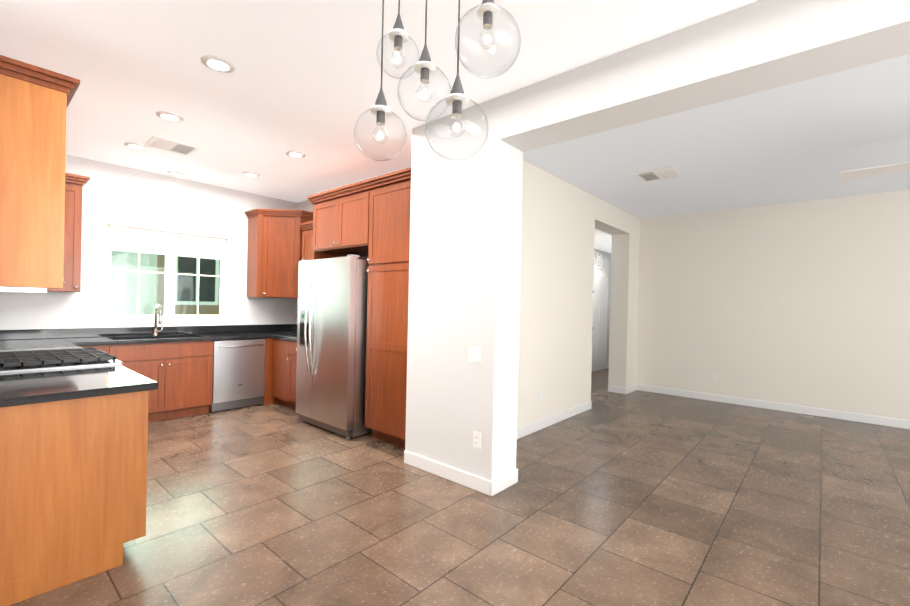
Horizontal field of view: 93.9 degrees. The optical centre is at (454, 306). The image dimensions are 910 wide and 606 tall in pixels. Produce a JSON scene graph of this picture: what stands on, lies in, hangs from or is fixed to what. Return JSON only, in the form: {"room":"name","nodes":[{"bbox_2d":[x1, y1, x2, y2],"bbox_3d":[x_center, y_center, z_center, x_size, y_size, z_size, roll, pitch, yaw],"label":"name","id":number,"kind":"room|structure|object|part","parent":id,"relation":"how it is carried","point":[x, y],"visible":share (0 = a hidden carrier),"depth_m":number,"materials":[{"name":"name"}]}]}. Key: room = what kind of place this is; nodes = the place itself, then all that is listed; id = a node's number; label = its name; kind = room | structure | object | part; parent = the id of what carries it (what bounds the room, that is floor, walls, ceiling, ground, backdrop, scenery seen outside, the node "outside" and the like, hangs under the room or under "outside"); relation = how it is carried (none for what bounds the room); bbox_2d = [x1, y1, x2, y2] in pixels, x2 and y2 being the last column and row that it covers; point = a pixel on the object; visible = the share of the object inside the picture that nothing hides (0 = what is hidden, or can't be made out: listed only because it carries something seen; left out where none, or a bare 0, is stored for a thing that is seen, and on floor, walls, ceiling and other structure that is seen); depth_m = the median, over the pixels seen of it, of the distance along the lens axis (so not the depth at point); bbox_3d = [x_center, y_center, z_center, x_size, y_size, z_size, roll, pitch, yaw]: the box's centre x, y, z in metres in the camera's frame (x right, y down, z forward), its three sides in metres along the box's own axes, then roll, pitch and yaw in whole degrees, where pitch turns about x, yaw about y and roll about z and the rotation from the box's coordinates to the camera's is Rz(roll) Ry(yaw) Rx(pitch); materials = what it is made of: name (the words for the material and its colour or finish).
{"room":"kitchen","nodes":[
{"label":"kitchen","id":0,"kind":"room"},
{"bbox_2d":[0,154,296,329],"bbox_3d":[-3.604,-0.167,5.268,0.160,2.870,3.600,1,0,41],"label":"wall","id":1,"kind":"structure","parent":0,"point":[109,190],"depth_m":5.01,"materials":[{"name":"white paint"}]},
{"bbox_2d":[49,179,83,291],"bbox_3d":[-4.109,-0.714,4.314,0.419,1.127,0.436,1,0,41],"label":"upper cabinet","id":2,"kind":"object","parent":1,"relation":"attached to","point":[75,186],"depth_m":4.31,"materials":[{"name":"brown wood"}]},
{"bbox_2d":[105,224,225,319],"bbox_3d":[-3.553,-0.381,5.306,0.081,1.080,1.280,1,0,41],"label":"window","id":3,"kind":"structure","parent":1,"relation":"in","point":[170,281],"depth_m":5.27,"materials":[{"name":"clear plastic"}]},
{"bbox_2d":[108,218,228,259],"bbox_3d":[-3.481,-0.807,5.251,0.085,0.355,1.260,1,0,41],"label":"window blind","id":4,"kind":"object","parent":3,"relation":"attached to","point":[137,236],"visible":0.88,"depth_m":5.20,"materials":[{"name":"white fabric"}]},
{"bbox_2d":[294,199,367,323],"bbox_3d":[-1.120,-0.112,5.417,3.400,2.870,0.120,1,0,41],"label":"wall","id":5,"kind":"structure","parent":0,"point":[305,205],"depth_m":6.37,"materials":[{"name":"white paint"}]},
{"bbox_2d":[246,209,308,297],"bbox_3d":[-2.394,-0.681,5.964,0.731,1.127,0.731,1,0,41],"label":"upper cabinet","id":6,"kind":"object","parent":5,"relation":"attached to","point":[274,236],"depth_m":5.74,"materials":[{"name":"brown wood"}]},
{"bbox_2d":[301,227,346,259],"bbox_3d":[-1.658,-0.568,5.581,0.765,0.937,0.342,1,0,41],"label":"upper cabinet","id":7,"kind":"object","parent":5,"relation":"attached to","point":[305,253],"depth_m":5.62,"materials":[{"name":"brown wood"}]},
{"bbox_2d":[309,183,368,258],"bbox_3d":[-1.056,-0.918,4.864,1.060,0.587,0.645,1,0,41],"label":"upper cabinet","id":8,"kind":"object","parent":5,"relation":"attached to","point":[336,222],"depth_m":4.64,"materials":[{"name":"brown wood"}]},
{"bbox_2d":[406,128,412,387],"bbox_3d":[-0.295,-0.089,3.774,0.002,2.870,0.320,1,0,41],"label":"wall","id":9,"kind":"structure","parent":0,"point":[412,128],"depth_m":3.65,"materials":[{"name":"white paint"}]},
{"bbox_2d":[0,0,909,218],"bbox_3d":[0.616,-1.553,3.484,16.000,0.100,18.000,1,0,41],"label":"ceiling","id":10,"kind":"structure","parent":0,"point":[304,76],"depth_m":3.10,"materials":[{"name":"white paint"}]},
{"bbox_2d":[124,142,147,149],"bbox_3d":[-3.158,-1.582,4.213,0.190,0.012,0.190,1,0,41],"label":"recessed light","id":11,"kind":"object","parent":10,"relation":"in","point":[135,146],"visible":0.98,"depth_m":4.20,"materials":[{"name":"white"}]},
{"bbox_2d":[156,111,183,121],"bbox_3d":[-2.354,-1.562,3.509,0.190,0.012,0.190,1,0,41],"label":"recessed light","id":12,"kind":"object","parent":10,"relation":"in","point":[169,116],"visible":1,"depth_m":3.49,"materials":[{"name":"white"}]},
{"bbox_2d":[143,135,200,155],"bbox_3d":[-2.792,-1.575,4.195,0.370,0.010,0.390,1,0,41],"label":"ceiling vent","id":13,"kind":"object","parent":10,"relation":"in","point":[165,144],"visible":1,"depth_m":4.18,"materials":[{"name":"white plastic"}]},
{"bbox_2d":[167,171,185,176],"bbox_3d":[-3.352,-1.590,5.116,0.190,0.012,0.190,1,0,41],"label":"recessed light","id":14,"kind":"object","parent":10,"relation":"in","point":[174,173],"visible":1,"depth_m":5.08,"materials":[{"name":"white"}]},
{"bbox_2d":[201,55,234,72],"bbox_3d":[-1.510,-1.541,2.711,0.190,0.012,0.190,1,0,41],"label":"recessed light","id":15,"kind":"object","parent":10,"relation":"in","point":[218,63],"visible":1,"depth_m":2.69,"materials":[{"name":"white"}]},
{"bbox_2d":[242,172,259,176],"bbox_3d":[-2.433,-1.569,5.073,0.190,0.012,0.190,1,0,41],"label":"recessed light","id":16,"kind":"object","parent":10,"relation":"in","point":[251,174],"visible":0.96,"depth_m":5.05,"materials":[{"name":"white"}]},
{"bbox_2d":[285,151,304,157],"bbox_3d":[-1.629,-1.549,4.339,0.190,0.012,0.190,1,0,41],"label":"recessed light","id":17,"kind":"object","parent":10,"relation":"in","point":[297,154],"visible":0.96,"depth_m":4.33,"materials":[{"name":"white"}]},
{"bbox_2d":[354,0,520,160],"bbox_3d":[-0.076,-1.020,1.616,0.642,0.982,0.366,1,0,41],"label":"pendant light","id":18,"kind":"object","parent":10,"relation":"hanging from","point":[457,99],"visible":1,"depth_m":1.62,"materials":[{"name":"grey"}]},
{"bbox_3d":[-0.298,-0.690,1.699,0.064,0.077,0.063,1,0,41],"label":"bulb","id":19,"kind":"part","parent":18,"relation":"part of","materials":[{"name":"clear glass"}]},
{"bbox_3d":[-0.299,-0.685,1.699,0.209,0.190,0.208,1,0,41],"label":"globe","id":20,"kind":"part","parent":18,"relation":"part of","materials":[{"name":"clear glass"}]},
{"bbox_2d":[371,0,390,125],"bbox_3d":[-0.289,-1.107,1.698,0.080,0.758,0.080,1,0,41],"label":"pendant cord","id":21,"kind":"object","parent":18,"relation":"attached to","point":[380,104],"depth_m":1.69,"materials":[{"name":"black plastic"}]},
{"bbox_3d":[-0.235,-1.036,1.758,0.174,0.159,0.178,1,0,41],"label":"globe","id":22,"kind":"part","parent":18,"relation":"part of","materials":[{"name":"clear glass"}]},
{"bbox_3d":[-0.236,-1.028,1.760,0.064,0.077,0.063,1,0,41],"label":"bulb","id":23,"kind":"part","parent":18,"relation":"part of","materials":[{"name":"clear glass"}]},
{"bbox_2d":[389,0,407,50],"bbox_3d":[-0.231,-1.276,1.759,0.080,0.420,0.080,1,0,41],"label":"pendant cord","id":24,"kind":"object","parent":18,"relation":"attached to","point":[398,28],"depth_m":1.75,"materials":[{"name":"black plastic"}]},
{"bbox_3d":[-0.120,-0.828,1.654,0.210,0.194,0.209,1,0,41],"label":"globe","id":25,"kind":"part","parent":18,"relation":"part of","materials":[{"name":"clear glass"}]},
{"bbox_3d":[-0.119,-0.835,1.653,0.064,0.077,0.063,1,0,41],"label":"bulb","id":26,"kind":"part","parent":18,"relation":"part of","materials":[{"name":"clear glass"}]},
{"bbox_2d":[415,0,434,83],"bbox_3d":[-0.111,-1.178,1.652,0.080,0.609,0.080,1,0,41],"label":"pendant cord","id":27,"kind":"object","parent":18,"relation":"attached to","point":[425,60],"depth_m":1.64,"materials":[{"name":"black plastic"}]},
{"bbox_3d":[0.005,-0.628,1.507,0.221,0.203,0.221,1,0,41],"label":"globe","id":28,"kind":"part","parent":18,"relation":"part of","materials":[{"name":"clear glass"}]},
{"bbox_3d":[0.006,-0.640,1.508,0.064,0.077,0.063,1,0,41],"label":"bulb","id":29,"kind":"part","parent":18,"relation":"part of","materials":[{"name":"clear glass"}]},
{"bbox_2d":[446,0,468,116],"bbox_3d":[0.016,-1.079,1.506,0.080,0.801,0.080,1,0,41],"label":"socket","id":30,"kind":"object","parent":18,"relation":"attached to","point":[457,90],"depth_m":1.50,"materials":[{"name":"plastic"}]},
{"bbox_3d":[0.117,-0.967,1.529,0.064,0.077,0.063,1,0,41],"label":"bulb","id":31,"kind":"part","parent":18,"relation":"part of","materials":[{"name":"clear glass"}]},
{"bbox_2d":[477,0,498,29],"bbox_3d":[0.123,-1.241,1.528,0.080,0.471,0.080,1,0,41],"label":"socket","id":32,"kind":"object","parent":18,"relation":"attached to","point":[490,8],"depth_m":1.51,"materials":[{"name":"black plastic"}]},
{"bbox_3d":[0.118,-0.949,1.531,0.234,0.214,0.237,1,0,41],"label":"globe","id":33,"kind":"part","parent":18,"relation":"part of","materials":[{"name":"clear glass"}]},
{"bbox_2d":[633,167,681,182],"bbox_3d":[2.264,-1.465,4.754,0.400,0.010,0.390,1,0,41],"label":"ceiling vent","id":34,"kind":"object","parent":10,"relation":"in","point":[659,174],"visible":1,"depth_m":4.74,"materials":[{"name":"white plastic"}]},
{"bbox_2d":[840,162,909,181],"bbox_3d":[3.747,-1.231,3.134,1.340,0.400,1.374,1,0,41],"label":"ceiling fan","id":35,"kind":"object","parent":10,"relation":"hanging from","point":[870,172],"visible":1,"depth_m":3.45,"materials":[{"name":"white"}]},
{"bbox_2d":[9,368,909,605],"bbox_3d":[0.550,1.392,3.494,16.000,0.050,18.000,1,0,41],"label":"floor","id":36,"kind":"structure","parent":0,"point":[638,498],"depth_m":2.75,"materials":[{"name":"tile"}]},
{"bbox_2d":[0,348,123,372],"bbox_3d":[-2.708,0.669,2.864,0.768,1.195,0.722,1,0,41],"label":"range","id":37,"kind":"object","parent":36,"relation":"on","point":[22,361],"visible":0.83,"depth_m":2.73,"materials":[{"name":"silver metal"}]},
{"bbox_2d":[0,390,148,605],"bbox_3d":[-2.870,0.852,2.933,2.788,0.880,0.653,1,0,41],"label":"base cabinet","id":38,"kind":"object","parent":36,"relation":"on","point":[73,483],"visible":0.69,"depth_m":2.01,"materials":[{"name":"brown wood"}]},
{"bbox_2d":[0,332,99,351],"bbox_3d":[-3.458,0.326,3.457,1.150,0.138,0.660,1,0,41],"label":"countertop","id":39,"kind":"structure","parent":38,"relation":"on","point":[9,341],"depth_m":4.20,"materials":[{"name":"black stone"}]},
{"bbox_2d":[0,348,157,406],"bbox_3d":[-2.114,0.360,2.288,0.869,0.138,0.657,1,0,41],"label":"countertop","id":40,"kind":"structure","parent":38,"relation":"on","point":[28,387],"depth_m":2.18,"materials":[{"name":"black stone"}]},
{"bbox_2d":[80,344,119,360],"bbox_3d":[-3.842,0.826,4.423,0.620,0.880,0.384,1,0,41],"label":"base cabinet","id":41,"kind":"object","parent":36,"relation":"on","point":[114,350],"depth_m":4.33,"materials":[{"name":"brown wood"}]},
{"bbox_2d":[209,338,264,412],"bbox_3d":[-2.887,0.850,5.477,0.649,0.868,0.616,1,0,41],"label":"dishwasher","id":42,"kind":"object","parent":36,"relation":"on","point":[238,372],"visible":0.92,"depth_m":5.28,"materials":[{"name":"silver metal"}]},
{"bbox_2d":[263,338,277,404],"bbox_3d":[-2.441,0.851,6.053,0.600,0.880,0.614,1,0,41],"label":"base cabinet","id":43,"kind":"object","parent":36,"relation":"on","point":[268,379],"depth_m":5.57,"materials":[{"name":"brown wood"}]},
{"bbox_2d":[0,324,271,344],"bbox_3d":[-3.281,0.325,5.033,0.649,0.138,3.274,1,0,41],"label":"countertop","id":44,"kind":"structure","parent":43,"relation":"on","point":[122,335],"depth_m":5.07,"materials":[{"name":"black stone"}]},
{"bbox_2d":[153,304,162,334],"bbox_3d":[-3.510,0.164,5.060,0.218,0.372,0.107,1,0,41],"label":"faucet","id":45,"kind":"object","parent":44,"relation":"on","point":[156,331],"visible":1,"depth_m":5.08,"materials":[{"name":"silver metal"}]},
{"bbox_2d":[272,338,296,408],"bbox_3d":[-1.872,0.866,5.527,0.943,0.880,0.668,1,0,41],"label":"base cabinet","id":46,"kind":"object","parent":36,"relation":"on","point":[284,370],"visible":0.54,"depth_m":5.38,"materials":[{"name":"brown wood"}]},
{"bbox_2d":[272,324,296,340],"bbox_3d":[-1.843,0.355,5.513,0.898,0.138,0.664,1,0,41],"label":"countertop","id":47,"kind":"structure","parent":46,"relation":"on","point":[280,331],"depth_m":6.19,"materials":[{"name":"black stone"}]},
{"bbox_2d":[296,254,371,438],"bbox_3d":[-1.180,0.404,4.759,0.980,1.840,0.879,1,0,41],"label":"fridge","id":48,"kind":"object","parent":36,"relation":"on","point":[331,346],"visible":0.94,"depth_m":4.34,"materials":[{"name":"silver metal"}]},
{"bbox_2d":[365,171,410,447],"bbox_3d":[-0.386,0.074,4.267,0.772,2.537,0.645,1,0,41],"label":"tall cabinet","id":49,"kind":"object","parent":36,"relation":"on","point":[370,218],"depth_m":4.07,"materials":[{"name":"brown wood"}]},
{"bbox_2d":[433,96,524,480],"bbox_3d":[0.183,-0.077,3.359,0.570,2.870,0.320,1,0,41],"label":"wall","id":50,"kind":"structure","parent":0,"point":[501,256],"depth_m":3.21,"materials":[{"name":"white paint"}]},
{"bbox_2d":[404,451,495,495],"bbox_3d":[-0.083,1.300,3.347,0.932,0.105,0.014,1,0,41],"label":"baseboard","id":51,"kind":"structure","parent":50,"relation":"attached to","point":[486,486],"depth_m":3.28,"materials":[{"name":"white wood"}]},
{"bbox_2d":[468,346,480,362],"bbox_3d":[0.146,0.358,3.166,0.118,0.116,0.010,1,0,41],"label":"light switch","id":52,"kind":"object","parent":50,"relation":"attached to","point":[474,353],"visible":1,"depth_m":3.17,"materials":[{"name":"white plastic"}]},
{"bbox_2d":[473,431,480,448],"bbox_3d":[0.163,0.989,3.142,0.072,0.116,0.009,1,0,41],"label":"outlet","id":53,"kind":"object","parent":50,"relation":"attached to","point":[476,439],"visible":1,"depth_m":3.14,"materials":[{"name":"white plastic"}]},
{"bbox_2d":[496,468,517,493],"bbox_3d":[0.375,1.311,3.179,0.019,0.105,0.300,1,0,41],"label":"baseboard","id":54,"kind":"structure","parent":50,"relation":"attached to","point":[507,480],"depth_m":3.18,"materials":[{"name":"white wood"}]},
{"bbox_2d":[405,119,639,459],"bbox_3d":[1.975,-0.049,6.981,1.468,2.870,8.140,1,0,41],"label":"wall","id":55,"kind":"structure","parent":0,"point":[565,224],"depth_m":4.83,"materials":[{"name":"white paint"}]},
{"bbox_2d":[538,390,541,400],"bbox_3d":[0.948,0.993,4.718,0.009,0.116,0.072,1,0,41],"label":"outlet","id":56,"kind":"object","parent":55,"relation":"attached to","point":[540,395],"visible":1,"depth_m":4.71,"materials":[{"name":"white plastic"}]},
{"bbox_2d":[517,401,591,438],"bbox_3d":[0.947,1.319,4.723,0.024,0.105,2.774,1,0,41],"label":"baseboard","id":57,"kind":"structure","parent":55,"relation":"attached to","point":[528,429],"depth_m":4.91,"materials":[{"name":"white"}]},
{"bbox_2d":[590,288,593,296],"bbox_3d":[1.844,-0.178,5.707,0.022,0.120,0.090,1,0,41],"label":"thermostat","id":58,"kind":"object","parent":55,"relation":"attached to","point":[591,292],"visible":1,"depth_m":5.68,"materials":[{"name":"white plastic"}]},
{"bbox_2d":[591,272,607,371],"bbox_3d":[3.105,0.344,9.171,0.077,2.120,1.040,1,0,41],"label":"hall door","id":59,"kind":"structure","parent":55,"relation":"in","point":[599,328],"depth_m":9.27,"materials":[{"name":"white"}]},
{"bbox_2d":[594,251,606,269],"bbox_3d":[3.114,-0.986,9.185,0.021,0.340,0.860,1,0,41],"label":"air vent","id":60,"kind":"object","parent":55,"relation":"in","point":[600,260],"visible":0.71,"depth_m":9.23,"materials":[{"name":"white plastic"}]},
{"bbox_2d":[608,385,623,393],"bbox_3d":[2.619,1.349,6.885,0.280,0.105,0.019,1,0,41],"label":"baseboard","id":61,"kind":"structure","parent":55,"relation":"attached to","point":[616,389],"depth_m":6.88,"materials":[{"name":"white wood"}]},
{"bbox_2d":[624,384,635,393],"bbox_3d":[2.874,1.354,6.948,0.019,0.105,0.450,1,0,41],"label":"baseboard","id":62,"kind":"structure","parent":55,"relation":"attached to","point":[632,388],"depth_m":6.88,"materials":[{"name":"white wood"}]},
{"bbox_2d":[499,0,909,151],"bbox_3d":[3.422,-1.276,0.570,7.932,0.310,0.320,1,0,41],"label":"header beam","id":63,"kind":"structure","parent":0,"point":[757,46],"depth_m":2.23,"materials":[{"name":"white paint"}]},
{"bbox_2d":[636,190,909,419],"bbox_3d":[6.331,0.057,4.407,8.514,2.870,0.120,1,0,41],"label":"wall","id":64,"kind":"structure","parent":0,"point":[805,303],"depth_m":5.87,"materials":[{"name":"white paint"}]},
{"bbox_2d":[711,373,716,380],"bbox_3d":[3.908,1.063,6.406,0.072,0.116,0.009,1,0,41],"label":"outlet","id":65,"kind":"object","parent":64,"relation":"attached to","point":[714,377],"visible":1,"depth_m":6.40,"materials":[{"name":"white plastic"}]},
{"bbox_2d":[636,384,909,428],"bbox_3d":[6.257,1.438,4.361,8.514,0.105,0.014,1,0,41],"label":"baseboard","id":66,"kind":"structure","parent":64,"relation":"attached to","point":[885,421],"depth_m":5.84,"materials":[{"name":"white wood"}]},
{"bbox_3d":[-3.241,-0.151,2.741,3.700,2.870,0.138,1,0,41],"label":"wall","id":67,"kind":"structure","parent":0,"visible":0},
{"bbox_2d":[0,63,71,290],"bbox_3d":[-2.441,-0.670,2.379,0.344,1.127,0.342,1,0,41],"label":"upper cabinet","id":68,"kind":"object","parent":67,"relation":"attached to","point":[40,216],"depth_m":2.30,"materials":[{"name":"brown wood"}]},
{"bbox_2d":[0,287,46,292],"bbox_3d":[-2.448,-0.092,2.352,0.250,0.026,0.250,1,0,41],"label":"under-cabinet light","id":69,"kind":"object","parent":68,"relation":"attached to","point":[23,289],"visible":1,"depth_m":2.30,"materials":[{"name":"white metal"}]},
{"label":"outside","id":70,"kind":"structure","parent":0,"visible":0},
{"bbox_2d":[110,250,219,314],"bbox_3d":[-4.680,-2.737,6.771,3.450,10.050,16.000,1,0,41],"label":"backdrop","id":71,"kind":"structure","parent":70,"point":[143,308],"depth_m":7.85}
]}

